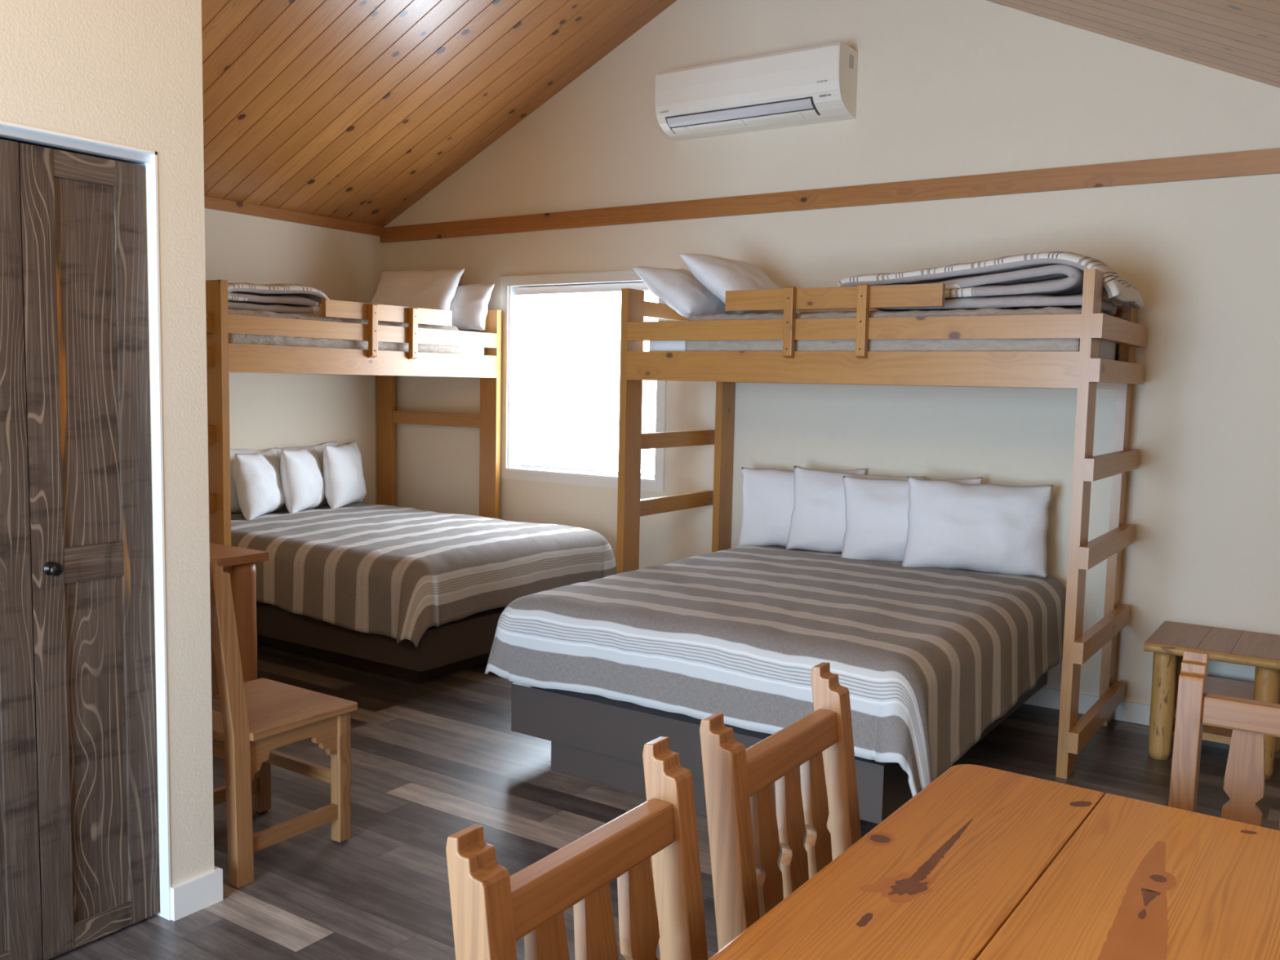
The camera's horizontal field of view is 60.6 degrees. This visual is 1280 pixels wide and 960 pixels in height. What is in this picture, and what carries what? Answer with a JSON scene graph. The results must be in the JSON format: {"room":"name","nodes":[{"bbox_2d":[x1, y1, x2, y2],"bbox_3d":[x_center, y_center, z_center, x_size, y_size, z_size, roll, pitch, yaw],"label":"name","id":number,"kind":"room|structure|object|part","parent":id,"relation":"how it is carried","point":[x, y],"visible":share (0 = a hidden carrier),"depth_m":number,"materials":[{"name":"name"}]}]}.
{"room":"cabin bedroom","nodes":[
{"label":"cabin bedroom","id":0,"kind":"room"},
{"bbox_2d":[0,0,213,887],"bbox_3d":[-3.437,-0.711,2.376,3.090,3.958,3.500,5,6,34],"label":"wall","id":1,"kind":"structure","parent":0,"point":[128,73],"depth_m":2.90,"materials":[{"name":"beige paint"}]},
{"bbox_2d":[0,120,171,959],"bbox_3d":[-1.500,0.197,2.698,0.122,2.070,0.638,5,6,34],"label":"door","id":2,"kind":"structure","parent":1,"relation":"in","point":[85,855],"depth_m":2.78,"materials":[{"name":"brown wood"}]},
{"bbox_3d":[-1.608,1.195,2.649,0.033,0.063,0.148,5,6,34],"label":"rail","id":3,"kind":"part","parent":2,"relation":"part of","materials":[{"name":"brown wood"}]},
{"bbox_3d":[-1.447,0.220,2.707,0.039,0.034,0.034,5,6,34],"label":"knob","id":4,"kind":"part","parent":2,"relation":"part of","materials":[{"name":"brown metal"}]},
{"bbox_3d":[-1.394,-0.777,2.734,0.033,0.064,0.158,5,6,34],"label":"rail","id":5,"kind":"part","parent":2,"relation":"part of","materials":[{"name":"brown wood"}]},
{"bbox_3d":[-1.414,0.210,2.822,0.033,0.090,0.158,5,6,34],"label":"rail","id":6,"kind":"part","parent":2,"relation":"part of","materials":[{"name":"brown wood"}]},
{"bbox_3d":[-1.433,1.175,2.907,0.033,0.063,0.158,5,6,34],"label":"rail","id":7,"kind":"part","parent":2,"relation":"part of","materials":[{"name":"brown wood"}]},
{"bbox_2d":[170,865,222,920],"bbox_3d":[-2.517,1.060,3.931,3.092,0.092,0.153,5,6,34],"label":"baseboard","id":8,"kind":"structure","parent":1,"relation":"attached to","point":[192,895],"depth_m":3.07,"materials":[{"name":"white paint"}]},
{"bbox_2d":[204,208,382,514],"bbox_3d":[-3.801,-0.255,4.774,0.120,2.630,7.000,5,6,34],"label":"wall","id":9,"kind":"structure","parent":0,"point":[268,411],"depth_m":7.01,"materials":[{"name":"beige paint"}]},
{"bbox_2d":[204,195,382,235],"bbox_3d":[-2.745,-1.593,6.062,0.022,0.065,3.478,5,6,34],"label":"trim","id":10,"kind":"structure","parent":9,"relation":"attached to","point":[214,203],"depth_m":6.86,"materials":[{"name":"brown wood"}]},
{"bbox_2d":[48,644,1279,959],"bbox_3d":[-0.891,1.258,2.936,9.453,0.060,7.410,5,6,34],"label":"floor","id":11,"kind":"structure","parent":0,"point":[433,759],"depth_m":3.85,"materials":[{"name":"grey wood"}]},
{"bbox_2d":[209,542,268,682],"bbox_3d":[-2.267,0.665,4.782,1.096,0.738,0.714,5,6,34],"label":"desk","id":12,"kind":"object","parent":11,"relation":"on","point":[239,562],"visible":0.09,"depth_m":4.68,"materials":[{"name":"brown wood"}]},
{"bbox_3d":[-1.874,0.685,4.511,0.020,0.642,0.485,5,6,34],"label":"panel","id":13,"kind":"part","parent":12,"relation":"part of","materials":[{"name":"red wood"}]},
{"bbox_3d":[-1.714,0.699,4.732,0.116,0.702,0.117,5,6,34],"label":"leg","id":14,"kind":"part","parent":12,"relation":"part of","materials":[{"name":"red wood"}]},
{"bbox_2d":[209,559,357,888],"bbox_3d":[-1.250,0.683,3.445,0.480,0.980,0.516,5,6,34],"label":"dining chair","id":15,"kind":"object","parent":11,"relation":"on","point":[251,719],"visible":0.57,"depth_m":3.30,"materials":[{"name":"brown wood"}]},
{"bbox_3d":[-1.348,0.647,3.295,0.362,0.045,0.032,5,6,34],"label":"rail","id":16,"kind":"part","parent":15,"relation":"part of","materials":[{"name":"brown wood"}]},
{"bbox_3d":[-1.191,0.709,3.172,0.045,0.980,0.129,5,6,34],"label":"post","id":17,"kind":"part","parent":15,"relation":"part of","materials":[{"name":"brown wood"}]},
{"bbox_3d":[-1.301,0.926,3.762,0.045,0.426,0.047,5,6,34],"label":"leg","id":18,"kind":"part","parent":15,"relation":"part of","materials":[{"name":"brown wood"}]},
{"bbox_3d":[-1.233,0.726,3.476,0.480,0.025,0.450,5,6,34],"label":"seat","id":19,"kind":"part","parent":15,"relation":"part of","materials":[{"name":"brown wood"}]},
{"bbox_3d":[-0.966,0.953,3.537,0.045,0.426,0.047,5,6,34],"label":"leg","id":20,"kind":"part","parent":15,"relation":"part of","materials":[{"name":"brown wood"}]},
{"bbox_2d":[205,279,501,546],"bbox_3d":[-1.910,-0.086,6.452,1.128,1.952,2.066,5,6,34],"label":"frame","id":21,"kind":"object","parent":11,"relation":"on","point":[223,357],"visible":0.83,"depth_m":6.06,"materials":[{"name":"brown wood"}]},
{"bbox_3d":[-2.077,0.005,5.393,0.140,1.952,0.040,5,6,34],"label":"post","id":22,"kind":"part","parent":21,"relation":"part of","materials":[{"name":"brown wood"}]},
{"bbox_3d":[-2.337,-0.725,6.716,0.038,0.138,1.948,5,6,34],"label":"rail","id":23,"kind":"part","parent":21,"relation":"part of","materials":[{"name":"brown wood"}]},
{"bbox_3d":[-1.463,-0.819,6.118,0.038,0.090,1.948,5,6,34],"label":"rail","id":24,"kind":"part","parent":21,"relation":"part of","materials":[{"name":"brown wood"}]},
{"bbox_3d":[-1.467,-0.656,6.133,0.038,0.138,1.948,5,6,34],"label":"rail","id":25,"kind":"part","parent":21,"relation":"part of","materials":[{"name":"brown wood"}]},
{"bbox_3d":[-1.752,-0.173,7.565,0.140,1.935,0.040,5,6,34],"label":"post","id":26,"kind":"part","parent":21,"relation":"part of","materials":[{"name":"brown wood"}]},
{"bbox_3d":[-1.407,-0.940,6.187,0.034,0.090,0.950,5,6,34],"label":"guard rail","id":27,"kind":"part","parent":21,"relation":"part of","materials":[{"name":"brown wood"}]},
{"bbox_2d":[460,330,484,355],"bbox_3d":[-1.903,-0.802,6.412,0.983,0.214,1.900,5,6,34],"label":"mattress","id":28,"kind":"object","parent":21,"relation":"on","point":[464,349],"visible":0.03,"depth_m":6.81,"materials":[{"name":"white fabric"}]},
{"bbox_2d":[227,308,461,354],"bbox_3d":[-1.973,-0.815,6.307,1.036,0.234,1.633,5,6,34],"label":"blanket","id":29,"kind":"object","parent":28,"relation":"on","point":[246,339],"visible":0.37,"depth_m":5.85,"materials":[{"name":"beige fabric"}]},
{"bbox_2d":[227,282,329,313],"bbox_3d":[-2.144,-0.979,5.894,0.626,0.165,0.694,5,6,34],"label":"comforter","id":30,"kind":"object","parent":29,"relation":"on","point":[280,298],"visible":0.58,"depth_m":5.73,"materials":[{"name":"white fabric"}]},
{"bbox_2d":[370,267,465,311],"bbox_3d":[-1.443,-1.160,6.955,0.640,0.376,0.257,3,6,24],"label":"pillow","id":31,"kind":"object","parent":29,"relation":"on","point":[434,289],"visible":0.69,"depth_m":6.88,"materials":[{"name":"white fabric"}]},
{"bbox_2d":[449,283,494,330],"bbox_3d":[-1.219,-1.101,6.987,0.620,0.302,0.191,4,6,26],"label":"pillow","id":32,"kind":"object","parent":28,"relation":"on","point":[469,303],"visible":0.43,"depth_m":6.86,"materials":[{"name":"white fabric"}]},
{"bbox_3d":[-0.965,-0.111,7.037,0.140,1.938,0.040,5,6,34],"label":"post","id":33,"kind":"part","parent":21,"relation":"part of","materials":[{"name":"brown wood"}]},
{"bbox_2d":[256,601,506,681],"bbox_3d":[-1.458,0.597,6.358,2.055,0.628,1.515,5,6,34],"label":"queen bed","id":34,"kind":"object","parent":11,"relation":"on","point":[465,642],"visible":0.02,"depth_m":5.51,"materials":[{"name":"laminate"}]},
{"bbox_2d":[231,502,616,648],"bbox_3d":[-1.421,0.454,6.291,2.135,0.420,1.702,5,6,34],"label":"comforter","id":35,"kind":"object","parent":34,"relation":"on","point":[399,573],"visible":0.91,"depth_m":5.60,"materials":[{"name":"brown fabric"}]},
{"bbox_2d":[230,448,277,513],"bbox_3d":[-2.426,0.004,6.638,0.146,0.461,0.600,5,7,39],"label":"pillow","id":36,"kind":"object","parent":35,"relation":"on","point":[235,508],"visible":0.11,"depth_m":6.57,"materials":[{"name":"white fabric"}]},
{"bbox_2d":[232,448,285,519],"bbox_3d":[-2.289,0.023,6.610,0.224,0.400,0.507,2,5,8],"label":"pillow","id":37,"kind":"object","parent":35,"relation":"on","point":[256,475],"visible":0.93,"depth_m":6.44,"materials":[{"name":"white fabric"}]},
{"bbox_2d":[280,445,324,513],"bbox_3d":[-2.115,-0.003,6.880,0.206,0.410,0.499,1,5,2],"label":"pillow","id":38,"kind":"object","parent":35,"relation":"on","point":[301,474],"visible":0.98,"depth_m":6.71,"materials":[{"name":"white fabric"}]},
{"bbox_2d":[274,441,337,510],"bbox_3d":[-2.125,-0.022,7.084,0.133,0.440,0.522,5,7,39],"label":"pillow","id":39,"kind":"object","parent":35,"relation":"on","point":[319,448],"visible":0.06,"depth_m":7.11,"materials":[{"name":"white fabric"}]},
{"bbox_2d":[323,440,366,508],"bbox_3d":[-1.932,-0.032,7.171,0.197,0.420,0.502,2,5,5],"label":"pillow","id":40,"kind":"object","parent":35,"relation":"on","point":[343,473],"visible":1,"depth_m":7.00,"materials":[{"name":"white fabric"}]},
{"bbox_2d":[445,736,707,959],"bbox_3d":[0.106,0.897,1.342,0.516,0.980,0.480,5,6,34],"label":"dining chair","id":41,"kind":"object","parent":11,"relation":"on","point":[492,909],"visible":1,"depth_m":1.44,"materials":[{"name":"brown wood"}]},
{"bbox_3d":[-0.167,0.897,1.282,0.129,0.980,0.045,5,6,34],"label":"post","id":42,"kind":"part","parent":41,"relation":"part of","materials":[{"name":"brown wood"}]},
{"bbox_3d":[-0.066,0.500,1.429,0.043,0.056,0.362,5,6,34],"label":"rail","id":43,"kind":"part","parent":41,"relation":"part of","materials":[{"name":"brown wood"}]},
{"bbox_3d":[0.059,0.872,1.617,0.129,0.980,0.045,5,6,34],"label":"post","id":44,"kind":"part","parent":41,"relation":"part of","materials":[{"name":"brown wood"}]},
{"bbox_2d":[511,671,1047,838],"bbox_3d":[0.711,0.784,4.744,1.540,0.628,2.070,5,6,34],"label":"queen bed","id":45,"kind":"object","parent":11,"relation":"on","point":[597,738],"visible":0.02,"depth_m":4.05,"materials":[{"name":"striped woven fabric blanket"},{"name":"dark grey fabric base"}]},
{"bbox_2d":[484,545,1066,796],"bbox_3d":[0.685,0.653,4.662,1.798,0.446,2.080,5,6,34],"label":"comforter","id":46,"kind":"object","parent":45,"relation":"on","point":[927,659],"visible":0.93,"depth_m":4.00,"materials":[{"name":"fabric"}]},
{"bbox_2d":[737,466,866,546],"bbox_3d":[0.837,0.151,5.715,0.674,0.446,0.204,3,5,22],"label":"pillow","id":47,"kind":"object","parent":46,"relation":"on","point":[767,493],"visible":0.5,"depth_m":5.72,"materials":[{"name":"white fabric"}]},
{"bbox_2d":[785,465,924,552],"bbox_3d":[1.072,0.170,5.502,0.672,0.452,0.199,3,5,22],"label":"pillow","id":48,"kind":"object","parent":46,"relation":"on","point":[818,519],"visible":0.45,"depth_m":5.51,"materials":[{"name":"white fabric"}]},
{"bbox_2d":[840,475,982,562],"bbox_3d":[1.304,0.197,5.286,0.670,0.446,0.197,3,5,16],"label":"pillow","id":49,"kind":"object","parent":46,"relation":"on","point":[876,509],"visible":0.52,"depth_m":5.28,"materials":[{"name":"white fabric"}]},
{"bbox_2d":[902,475,1053,579],"bbox_3d":[1.558,0.217,5.073,0.657,0.440,0.224,3,5,18],"label":"pillow","id":50,"kind":"object","parent":46,"relation":"on","point":[985,527],"visible":1,"depth_m":5.00,"materials":[{"name":"white fabric"}]},
{"bbox_2d":[699,662,861,951],"bbox_3d":[0.422,0.863,1.798,0.516,0.980,0.480,5,6,34],"label":"dining chair","id":51,"kind":"object","parent":11,"relation":"on","point":[746,832],"visible":0.83,"depth_m":1.83,"materials":[{"name":"brown wood"}]},
{"bbox_3d":[0.149,0.863,1.738,0.129,0.980,0.045,5,6,34],"label":"post","id":52,"kind":"part","parent":51,"relation":"part of","materials":[{"name":"brown wood"}]},
{"bbox_3d":[0.250,0.466,1.885,0.043,0.056,0.362,5,6,34],"label":"rail","id":53,"kind":"part","parent":51,"relation":"part of","materials":[{"name":"brown wood"}]},
{"bbox_3d":[0.375,0.838,2.073,0.129,0.980,0.045,5,6,34],"label":"post","id":54,"kind":"part","parent":51,"relation":"part of","materials":[{"name":"brown wood"}]},
{"bbox_2d":[616,268,1146,778],"bbox_3d":[1.041,0.087,5.146,2.233,1.958,0.992,5,6,34],"label":"frame","id":55,"kind":"object","parent":11,"relation":"on","point":[1082,370],"visible":0.95,"depth_m":4.66,"materials":[{"name":"brown wood"}]},
{"bbox_3d":[-0.053,0.045,5.414,0.040,1.950,0.140,5,6,34],"label":"post","id":56,"kind":"part","parent":55,"relation":"part of","materials":[{"name":"brown wood"}]},
{"bbox_3d":[0.459,0.009,6.051,0.040,1.930,0.140,5,6,34],"label":"post","id":57,"kind":"part","parent":55,"relation":"part of","materials":[{"name":"brown wood"}]},
{"bbox_3d":[0.812,-0.780,4.705,1.003,0.090,0.034,5,6,34],"label":"guard rail","id":58,"kind":"part","parent":55,"relation":"part of","materials":[{"name":"brown wood"}]},
{"bbox_3d":[0.807,-0.485,4.730,2.075,0.138,0.038,5,6,34],"label":"rail","id":59,"kind":"part","parent":55,"relation":"part of","materials":[{"name":"brown wood"}]},
{"bbox_3d":[0.810,-0.649,4.716,2.075,0.090,0.038,5,6,34],"label":"rail","id":60,"kind":"part","parent":55,"relation":"part of","materials":[{"name":"brown wood"}]},
{"bbox_2d":[648,320,1117,360],"bbox_3d":[1.083,-0.624,5.090,1.975,0.214,0.857,5,6,34],"label":"mattress","id":61,"kind":"object","parent":55,"relation":"on","point":[1107,350],"visible":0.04,"depth_m":5.17,"materials":[{"name":"white fabric"}]},
{"bbox_2d":[631,266,740,317],"bbox_3d":[0.266,-0.950,5.599,0.348,0.275,0.600,5,6,34],"label":"pillow","id":62,"kind":"object","parent":61,"relation":"on","point":[680,290],"visible":0.74,"depth_m":5.41,"materials":[{"name":"white fabric"}]},
{"bbox_2d":[684,306,1121,358],"bbox_3d":[1.191,-0.636,5.015,1.756,0.233,0.909,5,6,34],"label":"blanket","id":63,"kind":"object","parent":61,"relation":"on","point":[969,344],"visible":0.42,"depth_m":4.54,"materials":[{"name":"grey fabric"}]},
{"bbox_2d":[677,253,799,314],"bbox_3d":[0.507,-0.957,5.435,0.369,0.300,0.640,5,6,34],"label":"pillow","id":64,"kind":"object","parent":63,"relation":"on","point":[717,274],"visible":0.72,"depth_m":5.24,"materials":[{"name":"white fabric"}]},
{"bbox_2d":[835,251,1143,315],"bbox_3d":[1.513,-0.837,4.768,1.194,0.229,0.631,5,6,34],"label":"comforter","id":65,"kind":"object","parent":63,"relation":"on","point":[1041,280],"visible":0.68,"depth_m":4.45,"materials":[{"name":"white fabric"}]},
{"bbox_3d":[1.342,-0.540,5.471,1.995,0.138,0.038,5,6,34],"label":"rail","id":66,"kind":"part","parent":55,"relation":"part of","materials":[{"name":"brown wood"}]},
{"bbox_3d":[1.347,-0.801,5.448,1.995,0.085,0.038,5,6,34],"label":"rail","id":67,"kind":"part","parent":55,"relation":"part of","materials":[{"name":"brown wood"}]},
{"bbox_3d":[1.699,0.181,4.238,0.040,1.958,0.140,5,6,34],"label":"post","id":68,"kind":"part","parent":55,"relation":"part of","materials":[{"name":"brown wood"}]},
{"bbox_3d":[2.145,0.136,4.919,0.040,1.945,0.140,5,6,34],"label":"post","id":69,"kind":"part","parent":55,"relation":"part of","materials":[{"name":"brown wood"}]},
{"bbox_2d":[707,764,1279,959],"bbox_3d":[0.597,1.021,1.300,1.020,0.760,1.560,5,6,35],"label":"dining table","id":70,"kind":"object","parent":11,"relation":"on","point":[982,863],"visible":1,"depth_m":1.65,"materials":[{"name":"orange wood"}]},
{"bbox_2d":[1143,621,1279,779],"bbox_3d":[2.408,0.905,4.552,0.520,0.488,0.520,5,6,34],"label":"nightstand","id":71,"kind":"object","parent":11,"relation":"on","point":[1168,643],"visible":0.73,"depth_m":4.48,"materials":[{"name":"brown wood"}]},
{"bbox_3d":[2.154,0.920,4.516,0.091,0.454,0.089,5,6,34],"label":"leg","id":72,"kind":"part","parent":71,"relation":"part of","materials":[{"name":"brown wood"}]},
{"bbox_3d":[2.257,0.845,4.664,0.017,0.326,0.290,5,6,34],"label":"panel","id":73,"kind":"part","parent":71,"relation":"part of","materials":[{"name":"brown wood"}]},
{"bbox_3d":[2.360,0.897,4.823,0.092,0.454,0.091,5,6,34],"label":"leg","id":74,"kind":"part","parent":71,"relation":"part of","materials":[{"name":"brown wood"}]},
{"bbox_2d":[1172,715,1232,744],"bbox_3d":[2.420,1.033,4.598,0.316,0.030,0.370,5,6,34],"label":"shelf","id":75,"kind":"object","parent":71,"relation":"attached to","point":[1215,734],"depth_m":4.46,"materials":[{"name":"brown wood"}]},
{"bbox_3d":[2.507,0.930,4.716,0.285,0.157,0.015,5,6,34],"label":"panel","id":76,"kind":"part","parent":71,"relation":"part of","materials":[{"name":"brown wood"}]},
{"bbox_3d":[2.457,0.945,4.312,0.090,0.454,0.091,5,6,34],"label":"leg","id":77,"kind":"part","parent":71,"relation":"part of","materials":[{"name":"brown wood"}]},
{"bbox_3d":[2.665,0.921,4.618,0.093,0.454,0.090,5,6,34],"label":"leg","id":78,"kind":"part","parent":71,"relation":"part of","materials":[{"name":"brown wood"}]},
{"bbox_2d":[1168,650,1279,831],"bbox_3d":[1.146,0.865,1.945,0.480,0.980,0.516,5,6,34],"label":"dining chair","id":79,"kind":"object","parent":11,"relation":"on","point":[1250,720],"visible":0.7,"depth_m":2.15,"materials":[{"name":"brown wood"}]},
{"bbox_3d":[1.086,0.839,2.218,0.045,0.980,0.129,5,6,34],"label":"post","id":80,"kind":"part","parent":79,"relation":"part of","materials":[{"name":"brown wood"}]},
{"bbox_3d":[1.275,0.468,2.091,0.362,0.056,0.043,5,6,34],"label":"rail","id":81,"kind":"part","parent":79,"relation":"part of","materials":[{"name":"brown wood"}]},
{"bbox_2d":[201,0,1279,227],"bbox_3d":[-0.864,-1.728,2.664,7.025,1.876,7.217,5,6,34],"label":"ceiling","id":82,"kind":"structure","parent":0,"point":[351,110],"depth_m":5.86,"materials":[{"name":"brown wood"}]},
{"bbox_2d":[382,0,1279,704],"bbox_3d":[1.109,-0.917,5.720,7.120,3.978,0.140,5,6,34],"label":"wall","id":83,"kind":"structure","parent":0,"point":[945,88],"depth_m":5.35,"materials":[{"name":"beige paint"}]},
{"bbox_2d":[499,270,668,492],"bbox_3d":[-0.343,-0.611,6.691,1.257,1.280,0.118,5,6,34],"label":"window","id":84,"kind":"structure","parent":83,"relation":"in","point":[510,303],"depth_m":6.92,"materials":[{"name":"paint"}]},
{"bbox_2d":[515,282,658,477],"bbox_3d":[-0.335,-0.613,6.678,1.080,1.134,0.046,5,6,34],"label":"roller shade","id":85,"kind":"object","parent":84,"relation":"attached to","point":[571,335],"visible":0.79,"depth_m":6.72,"materials":[{"name":"white fabric"}]},
{"bbox_3d":[-0.325,-1.155,6.630,1.080,0.045,0.046,5,6,34],"label":"head rail","id":86,"kind":"part","parent":85,"relation":"part of","materials":[{"name":"plastic"}]},
{"bbox_2d":[654,41,857,141],"bbox_3d":[0.589,-2.031,5.764,1.081,0.332,0.230,5,6,34],"label":"air conditioner","id":87,"kind":"object","parent":83,"relation":"attached to","point":[816,84],"visible":1,"depth_m":5.65,"materials":[{"name":"plastic"}]},
{"bbox_3d":[0.536,-2.069,5.682,1.072,0.228,0.040,5,6,34],"label":"panel","id":88,"kind":"part","parent":87,"relation":"part of","materials":[{"name":"plastic"}]},
{"bbox_3d":[0.922,-1.911,5.447,0.060,0.008,0.016,5,6,34],"label":"indicator panel","id":89,"kind":"part","parent":87,"relation":"part of","materials":[{"name":"white plastic"}]},
{"bbox_2d":[380,147,1279,243],"bbox_3d":[1.083,-1.450,5.599,6.900,0.100,0.022,5,6,34],"label":"trim","id":90,"kind":"structure","parent":83,"relation":"attached to","point":[1260,162],"depth_m":5.49,"materials":[{"name":"brown wood"}]},
{"bbox_2d":[1023,687,1150,725],"bbox_3d":[1.037,0.964,5.817,6.900,0.092,0.014,5,6,34],"label":"baseboard","id":91,"kind":"structure","parent":83,"relation":"attached to","point":[1126,711],"depth_m":5.10,"materials":[{"name":"paint"}]}
]}

